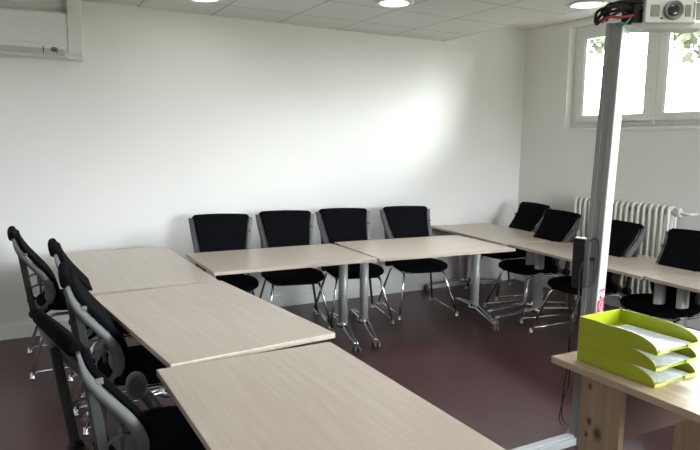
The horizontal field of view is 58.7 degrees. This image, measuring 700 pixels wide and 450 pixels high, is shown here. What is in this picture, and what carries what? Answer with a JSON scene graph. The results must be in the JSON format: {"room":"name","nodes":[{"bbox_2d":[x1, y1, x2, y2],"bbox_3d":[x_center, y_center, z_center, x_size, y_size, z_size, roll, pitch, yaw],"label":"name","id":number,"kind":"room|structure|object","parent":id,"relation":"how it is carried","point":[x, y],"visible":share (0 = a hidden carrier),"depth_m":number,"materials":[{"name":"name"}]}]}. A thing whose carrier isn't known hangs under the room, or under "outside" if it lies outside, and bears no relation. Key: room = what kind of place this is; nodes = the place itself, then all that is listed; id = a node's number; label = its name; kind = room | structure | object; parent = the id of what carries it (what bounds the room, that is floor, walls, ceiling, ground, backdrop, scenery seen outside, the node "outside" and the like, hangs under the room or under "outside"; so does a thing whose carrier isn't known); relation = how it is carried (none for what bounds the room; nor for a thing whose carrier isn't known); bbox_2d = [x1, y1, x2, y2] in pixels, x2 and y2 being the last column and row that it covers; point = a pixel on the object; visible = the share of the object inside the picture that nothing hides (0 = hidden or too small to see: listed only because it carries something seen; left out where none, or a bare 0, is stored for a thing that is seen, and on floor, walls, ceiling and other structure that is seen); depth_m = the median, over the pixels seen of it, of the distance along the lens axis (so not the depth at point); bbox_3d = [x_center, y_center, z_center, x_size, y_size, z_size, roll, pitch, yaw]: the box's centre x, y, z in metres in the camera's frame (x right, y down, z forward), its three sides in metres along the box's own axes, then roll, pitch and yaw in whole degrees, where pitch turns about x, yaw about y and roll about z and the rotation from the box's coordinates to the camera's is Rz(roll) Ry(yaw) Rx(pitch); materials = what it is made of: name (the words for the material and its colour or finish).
{"room":"meeting room","nodes":[
{"label":"meeting room","id":0,"kind":"room"},
{"bbox_2d":[0,0,526,326],"bbox_3d":[-1.082,-0.665,6.039,7.720,3.030,0.200,-3,8,-28],"label":"wall","id":1,"kind":"structure","parent":0,"point":[166,118],"depth_m":5.89,"materials":[{"name":"paint"}]},
{"bbox_2d":[0,6,67,58],"bbox_3d":[-2.768,-1.488,4.753,1.095,0.345,0.224,-3,8,-28],"label":"air conditioner","id":2,"kind":"object","parent":1,"relation":"attached to","point":[23,32],"visible":0.99,"depth_m":4.81,"materials":[{"name":"plastic"}]},
{"bbox_2d":[61,0,82,60],"bbox_3d":[-2.271,-1.593,5.071,0.160,0.486,0.118,-3,8,-28],"label":"duct","id":3,"kind":"object","parent":1,"relation":"attached to","point":[73,11],"visible":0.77,"depth_m":5.03,"materials":[{"name":"plastic"}]},
{"bbox_2d":[0,271,514,339],"bbox_3d":[-1.095,0.795,6.110,7.220,0.115,0.016,-3,8,-28],"label":"baseboard","id":4,"kind":"structure","parent":1,"relation":"attached to","point":[21,330],"depth_m":6.57,"materials":[{"name":"white paint"}]},
{"bbox_2d":[0,279,699,449],"bbox_3d":[1.037,1.426,2.350,7.720,0.100,9.150,-3,8,-28],"label":"floor","id":5,"kind":"structure","parent":0,"point":[504,384],"depth_m":4.66,"materials":[{"name":"plastic"}]},
{"bbox_2d":[7,226,97,379],"bbox_3d":[-2.109,0.516,4.626,0.720,1.021,0.636,-3,8,-28],"label":"chair","id":6,"kind":"object","parent":5,"relation":"on","point":[51,297],"visible":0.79,"depth_m":4.36,"materials":[{"name":"black fabric"}]},
{"bbox_2d":[48,238,158,416],"bbox_3d":[-1.551,0.597,4.068,0.720,1.021,0.636,-3,8,-26],"label":"chair","id":7,"kind":"object","parent":5,"relation":"on","point":[55,249],"visible":0.28,"depth_m":3.78,"materials":[{"name":"black fabric"}]},
{"bbox_2d":[58,262,166,435],"bbox_3d":[-1.123,0.705,3.289,0.720,1.021,0.636,-3,8,-25],"label":"chair","id":8,"kind":"object","parent":5,"relation":"on","point":[117,360],"visible":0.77,"depth_m":3.06,"materials":[{"name":"black fabric"}]},
{"bbox_2d":[32,311,205,449],"bbox_3d":[-0.782,0.821,2.439,0.720,1.021,0.655,-5,9,-38],"label":"chair","id":9,"kind":"object","parent":5,"relation":"on","point":[117,423],"visible":0.97,"depth_m":2.33,"materials":[{"name":"black fabric"}]},
{"bbox_2d":[66,246,218,406],"bbox_3d":[-1.595,0.664,4.642,1.020,0.739,1.530,-3,9,-29],"label":"meeting table","id":10,"kind":"object","parent":5,"relation":"on","point":[134,269],"visible":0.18,"depth_m":4.42,"materials":[{"name":"brown wood"}]},
{"bbox_2d":[81,281,334,425],"bbox_3d":[-0.797,0.838,3.380,1.020,0.744,1.360,-4,9,-35],"label":"meeting table","id":11,"kind":"object","parent":5,"relation":"on","point":[180,325],"visible":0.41,"depth_m":3.15,"materials":[{"name":"brown wood"}]},
{"bbox_2d":[188,214,258,295],"bbox_3d":[-1.058,0.447,5.275,0.636,1.021,0.720,-1,8,-17],"label":"chair","id":12,"kind":"object","parent":5,"relation":"on","point":[209,232],"visible":0.38,"depth_m":5.42,"materials":[{"name":"black fabric"}]},
{"bbox_2d":[186,244,376,352],"bbox_3d":[-0.570,0.618,5.108,1.448,0.739,0.990,-3,8,-28],"label":"meeting table","id":13,"kind":"object","parent":5,"relation":"on","point":[216,263],"visible":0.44,"depth_m":5.01,"materials":[{"name":"brown wood"}]},
{"bbox_2d":[255,210,334,332],"bbox_3d":[-0.525,0.408,5.632,0.636,1.021,0.720,-1,8,-17],"label":"chair","id":14,"kind":"object","parent":5,"relation":"on","point":[277,228],"visible":0.64,"depth_m":5.75,"materials":[{"name":"black fabric"}]},
{"bbox_2d":[157,342,505,449],"bbox_3d":[-0.111,1.010,2.166,1.020,0.737,1.360,-3,9,-29],"label":"meeting table","id":15,"kind":"object","parent":5,"relation":"on","point":[321,396],"visible":1,"depth_m":2.18,"materials":[{"name":"brown wood"}]},
{"bbox_2d":[313,208,394,329],"bbox_3d":[0.019,0.378,5.927,0.636,1.021,0.720,-1,8,-17],"label":"chair","id":16,"kind":"object","parent":5,"relation":"on","point":[338,224],"visible":0.57,"depth_m":6.06,"materials":[{"name":"black fabric"}]},
{"bbox_2d":[377,206,458,320],"bbox_3d":[0.661,0.348,6.231,0.636,1.021,0.720,-1,8,-17],"label":"chair","id":17,"kind":"object","parent":5,"relation":"on","point":[404,221],"visible":0.7,"depth_m":6.34,"materials":[{"name":"black fabric"}]},
{"bbox_2d":[334,235,515,348],"bbox_3d":[0.666,0.552,5.756,1.498,0.739,0.990,-3,8,-25],"label":"meeting table","id":18,"kind":"object","parent":5,"relation":"on","point":[448,245],"visible":0.97,"depth_m":5.59,"materials":[{"name":"brown wood"}]},
{"bbox_2d":[424,223,567,316],"bbox_3d":[1.550,0.443,6.699,1.020,0.737,1.360,-2,8,-23],"label":"meeting table","id":19,"kind":"object","parent":5,"relation":"on","point":[487,232],"visible":0.7,"depth_m":6.51,"materials":[{"name":"brown wood"}]},
{"bbox_2d":[465,202,551,301],"bbox_3d":[1.779,0.266,6.984,0.720,1.021,0.636,-2,8,-22],"label":"chair","id":20,"kind":"object","parent":5,"relation":"on","point":[528,215],"visible":0.44,"depth_m":6.91,"materials":[{"name":"black fabric"}]},
{"bbox_2d":[483,209,583,323],"bbox_3d":[1.817,0.373,6.169,0.720,1.021,0.636,-2,8,-22],"label":"chair","id":21,"kind":"object","parent":5,"relation":"on","point":[555,225],"visible":0.69,"depth_m":6.06,"materials":[{"name":"black fabric"}]},
{"bbox_2d":[529,220,646,333],"bbox_3d":[2.058,0.480,5.375,0.720,1.021,0.636,-3,8,-26],"label":"chair","id":22,"kind":"object","parent":5,"relation":"on","point":[623,233],"visible":0.32,"depth_m":5.28,"materials":[{"name":"black fabric"}]},
{"bbox_2d":[492,242,693,324],"bbox_3d":[2.059,0.630,5.318,1.020,0.739,1.510,-2,8,-23],"label":"meeting table","id":23,"kind":"object","parent":5,"relation":"on","point":[640,267],"visible":0.47,"depth_m":5.25,"materials":[{"name":"brown wood"}]},
{"bbox_2d":[511,22,699,449],"bbox_3d":[1.089,0.106,3.252,1.451,2.289,0.326,-1,8,-17],"label":"stand","id":24,"kind":"object","parent":5,"relation":"on","point":[616,44],"visible":0.65,"depth_m":3.29,"materials":[{"name":"metal"}]},
{"bbox_2d":[571,237,593,288],"bbox_3d":[1.241,0.193,3.310,0.064,0.269,0.157,7,10,41],"label":"control box","id":25,"kind":"object","parent":24,"relation":"attached to","point":[581,245],"visible":0.98,"depth_m":3.25,"materials":[{"name":"black plastic"}]},
{"bbox_2d":[558,262,582,425],"bbox_3d":[1.209,0.695,3.439,0.051,1.055,0.396,3,8,13],"label":"cable","id":26,"kind":"object","parent":25,"relation":"hanging from","point":[581,266],"visible":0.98,"depth_m":3.24,"materials":[{"name":"black plastic"}]},
{"bbox_2d":[561,288,579,424],"bbox_3d":[1.224,0.764,3.479,0.053,0.908,0.387,3,8,17],"label":"cable","id":27,"kind":"object","parent":25,"relation":"hanging from","point":[577,288],"visible":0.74,"depth_m":3.30,"materials":[{"name":"black plastic"}]},
{"bbox_2d":[586,237,598,286],"bbox_3d":[1.282,0.197,3.289,0.079,0.267,0.018,-2,8,-18],"label":"cable","id":28,"kind":"object","parent":25,"relation":"attached to","point":[595,237],"visible":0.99,"depth_m":3.30,"materials":[{"name":"black plastic"}]},
{"bbox_2d":[597,298,603,312],"bbox_3d":[1.366,0.440,3.395,0.005,0.068,0.094,9,10,41],"label":"sticker","id":29,"kind":"object","parent":24,"relation":"attached to","point":[600,303],"visible":1,"depth_m":3.39,"materials":[{"name":"paper"}]},
{"bbox_2d":[598,287,604,299],"bbox_3d":[1.367,0.374,3.386,0.004,0.060,0.098,10,11,41],"label":"sticker","id":30,"kind":"object","parent":24,"relation":"attached to","point":[601,292],"visible":1,"depth_m":3.38,"materials":[{"name":"white paper"}]},
{"bbox_2d":[594,0,643,26],"bbox_3d":[1.387,-1.080,3.173,0.254,0.147,0.104,0,7,-4],"label":"cable bundle","id":31,"kind":"object","parent":24,"relation":"on","point":[631,11],"visible":0.96,"depth_m":3.15,"materials":[{"name":"black plastic"}]},
{"bbox_2d":[638,0,696,24],"bbox_3d":[1.607,-1.092,3.206,0.253,0.135,0.242,1,7,3],"label":"projector","id":32,"kind":"object","parent":24,"relation":"on","point":[655,12],"visible":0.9,"depth_m":3.11,"materials":[{"name":"white plastic"}]},
{"bbox_2d":[650,4,659,16],"bbox_3d":[1.525,-1.072,3.113,0.045,0.058,0.005,1,7,3],"label":"vent","id":33,"kind":"object","parent":32,"relation":"attached to","point":[654,8],"depth_m":3.11,"materials":[{"name":"grey plastic"}]},
{"bbox_2d":[685,5,691,16],"bbox_3d":[1.685,-1.069,3.104,0.030,0.058,0.005,1,7,3],"label":"vent","id":34,"kind":"object","parent":32,"relation":"attached to","point":[688,8],"depth_m":3.10,"materials":[{"name":"grey plastic"}]},
{"bbox_2d":[693,2,695,18],"bbox_3d":[1.716,-1.069,3.102,0.007,0.080,0.005,1,7,3],"label":"vent","id":35,"kind":"object","parent":32,"relation":"attached to","point":[694,3],"depth_m":3.10,"materials":[{"name":"white plastic"}]},
{"bbox_2d":[551,328,699,449],"bbox_3d":[1.725,1.025,2.259,0.970,0.740,1.750,-3,8,-28],"label":"desk","id":36,"kind":"object","parent":5,"relation":"on","point":[614,408],"visible":0.76,"depth_m":2.60,"materials":[{"name":"laminate"}]},
{"bbox_2d":[577,345,695,387],"bbox_3d":[1.193,0.566,2.605,0.272,0.064,0.366,-4,9,-30],"label":"tray","id":37,"kind":"object","parent":36,"relation":"on","point":[608,363],"visible":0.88,"depth_m":2.53,"materials":[{"name":"plastic"}]},
{"bbox_2d":[578,331,696,371],"bbox_3d":[1.194,0.501,2.597,0.272,0.064,0.366,-4,9,-30],"label":"tray","id":38,"kind":"object","parent":37,"relation":"on","point":[613,349],"visible":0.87,"depth_m":2.52,"materials":[{"name":"plastic"}]},
{"bbox_2d":[579,309,698,355],"bbox_3d":[1.194,0.437,2.589,0.272,0.064,0.366,-4,9,-30],"label":"tray","id":39,"kind":"object","parent":38,"relation":"on","point":[601,324],"visible":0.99,"depth_m":2.60,"materials":[{"name":"plastic"}]},
{"bbox_3d":[1.201,0.593,2.594,0.210,0.003,0.297,-3,8,-29],"label":"paper","id":40,"kind":"object","parent":37,"relation":"in","visible":0},
{"bbox_2d":[630,363,689,382],"bbox_3d":[1.208,0.590,2.589,0.210,0.001,0.297,-4,9,-31],"label":"paper","id":41,"kind":"object","parent":40,"relation":"on","point":[668,374],"visible":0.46,"depth_m":2.51,"materials":[{"name":"white paper"}]},
{"bbox_2d":[620,228,699,323],"bbox_3d":[2.416,0.568,4.743,0.720,1.021,0.636,-3,8,-28],"label":"chair","id":42,"kind":"object","parent":5,"relation":"on","point":[680,249],"visible":0.48,"depth_m":4.78,"materials":[{"name":"black fabric"}]},
{"bbox_2d":[645,272,699,327],"bbox_3d":[2.658,0.809,4.002,1.020,0.742,1.360,-2,8,-24],"label":"meeting table","id":43,"kind":"object","parent":5,"relation":"on","point":[684,283],"visible":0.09,"depth_m":4.43,"materials":[{"name":"brown wood"}]},
{"bbox_2d":[81,0,618,41],"bbox_3d":[0.506,-1.477,1.655,6.010,0.240,8.750,-3,8,-28],"label":"ceiling","id":44,"kind":"structure","parent":0,"point":[436,20],"depth_m":5.44,"materials":[{"name":"tile"}]},
{"bbox_2d":[189,0,221,2],"bbox_3d":[-1.169,-1.802,4.948,0.316,0.016,0.316,-3,8,-28],"label":"recessed light","id":45,"kind":"object","parent":44,"relation":"in","point":[198,1],"visible":1,"depth_m":5.04,"materials":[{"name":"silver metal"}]},
{"bbox_2d":[375,0,413,7],"bbox_3d":[0.359,-1.790,5.032,0.316,0.016,0.316,-3,8,-28],"label":"recessed light","id":46,"kind":"object","parent":44,"relation":"in","point":[383,3],"visible":1,"depth_m":5.04,"materials":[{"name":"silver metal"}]},
{"bbox_2d":[380,1,408,5],"bbox_3d":[0.359,-1.795,5.031,0.232,0.006,0.232,-3,8,-28],"label":"diffuser","id":47,"kind":"object","parent":46,"relation":"attached to","point":[382,3],"depth_m":5.05,"materials":[{"name":"white plastic"}]},
{"bbox_2d":[567,0,608,9],"bbox_3d":[1.900,-1.762,4.987,0.316,0.016,0.316,-3,8,-28],"label":"recessed light","id":48,"kind":"object","parent":44,"relation":"in","point":[581,4],"visible":0.97,"depth_m":4.98,"materials":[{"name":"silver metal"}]},
{"bbox_2d":[572,2,601,7],"bbox_3d":[1.900,-1.766,4.986,0.232,0.006,0.232,-3,8,-28],"label":"diffuser","id":49,"kind":"object","parent":48,"relation":"attached to","point":[580,4],"depth_m":5.01,"materials":[{"name":"white plastic"}]},
{"bbox_2d":[509,7,613,29],"bbox_3d":[1.084,-1.702,1.942,7.720,0.150,9.150,-3,8,-28],"label":"ceiling","id":50,"kind":"structure","parent":0,"point":[587,13],"depth_m":6.84,"materials":[{"name":"paint"}]},
{"bbox_2d":[515,0,699,315],"bbox_3d":[4.317,-0.308,3.915,0.300,3.030,8.750,-3,8,-28],"label":"wall","id":51,"kind":"structure","parent":0,"point":[662,167],"depth_m":6.96,"materials":[{"name":"paint"}]},
{"bbox_2d":[514,274,699,329],"bbox_3d":[4.161,1.146,4.021,0.016,0.115,8.734,-3,8,-28],"label":"baseboard","id":52,"kind":"structure","parent":51,"relation":"attached to","point":[614,301],"depth_m":6.53,"materials":[{"name":"white paint"}]},
{"bbox_2d":[562,126,699,130],"bbox_3d":[3.202,-0.890,5.698,0.122,0.030,3.140,-3,8,-28],"label":"window sill","id":53,"kind":"structure","parent":51,"relation":"attached to","point":[665,127],"depth_m":6.12,"materials":[{"name":"white paint"}]},
{"bbox_2d":[570,196,698,322],"bbox_3d":[2.792,0.321,6.270,0.186,1.129,1.279,-3,8,-28],"label":"radiator","id":54,"kind":"object","parent":51,"relation":"attached to","point":[658,219],"visible":0.38,"depth_m":6.03,"materials":[{"name":"metal"}]},
{"bbox_2d":[571,5,699,127],"bbox_3d":[3.253,-1.453,5.654,0.138,1.100,3.090,-3,8,-28],"label":"window","id":55,"kind":"structure","parent":51,"relation":"in","point":[654,113],"depth_m":6.15,"materials":[{"name":"white paint"}]},
{"bbox_3d":[1.202,0.528,2.586,0.210,0.003,0.297,-4,9,-32],"label":"paper","id":56,"kind":"object","parent":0,"visible":0},
{"bbox_2d":[633,348,690,366],"bbox_3d":[1.210,0.526,2.581,0.210,0.001,0.297,-4,9,-35],"label":"paper","id":57,"kind":"object","parent":56,"relation":"on","point":[670,358],"visible":0.46,"depth_m":2.50,"materials":[{"name":"white paper"}]},
{"bbox_3d":[1.202,0.464,2.577,0.210,0.003,0.297,-3,8,-28],"label":"paper","id":58,"kind":"object","parent":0,"visible":0},
{"bbox_2d":[616,324,691,350],"bbox_3d":[1.210,0.462,2.572,0.210,0.001,0.297,-4,9,-31],"label":"paper","id":59,"kind":"object","parent":58,"relation":"on","point":[661,342],"visible":0.71,"depth_m":2.54,"materials":[{"name":"white paper"}]},
{"bbox_3d":[16.092,-2.174,18.905,34.800,1.000,54.000,-3,8,-28],"label":"lawn","id":60,"kind":"structure","parent":0,"visible":0},
{"bbox_2d":[589,37,604,56],"bbox_3d":[6.678,-4.717,18.629,2.295,4.067,2.417,-3,8,-28],"label":"tree","id":61,"kind":"object","parent":60,"relation":"on","point":[601,41],"visible":0.03,"depth_m":18.25,"materials":[{"name":"green plant"}]},
{"bbox_2d":[672,21,699,64],"bbox_3d":[9.013,-4.289,15.471,3.057,4.105,3.051,-3,8,-28],"label":"tree","id":62,"kind":"object","parent":60,"relation":"on","point":[688,39],"visible":0.37,"depth_m":15.64,"materials":[{"name":"green plant"}]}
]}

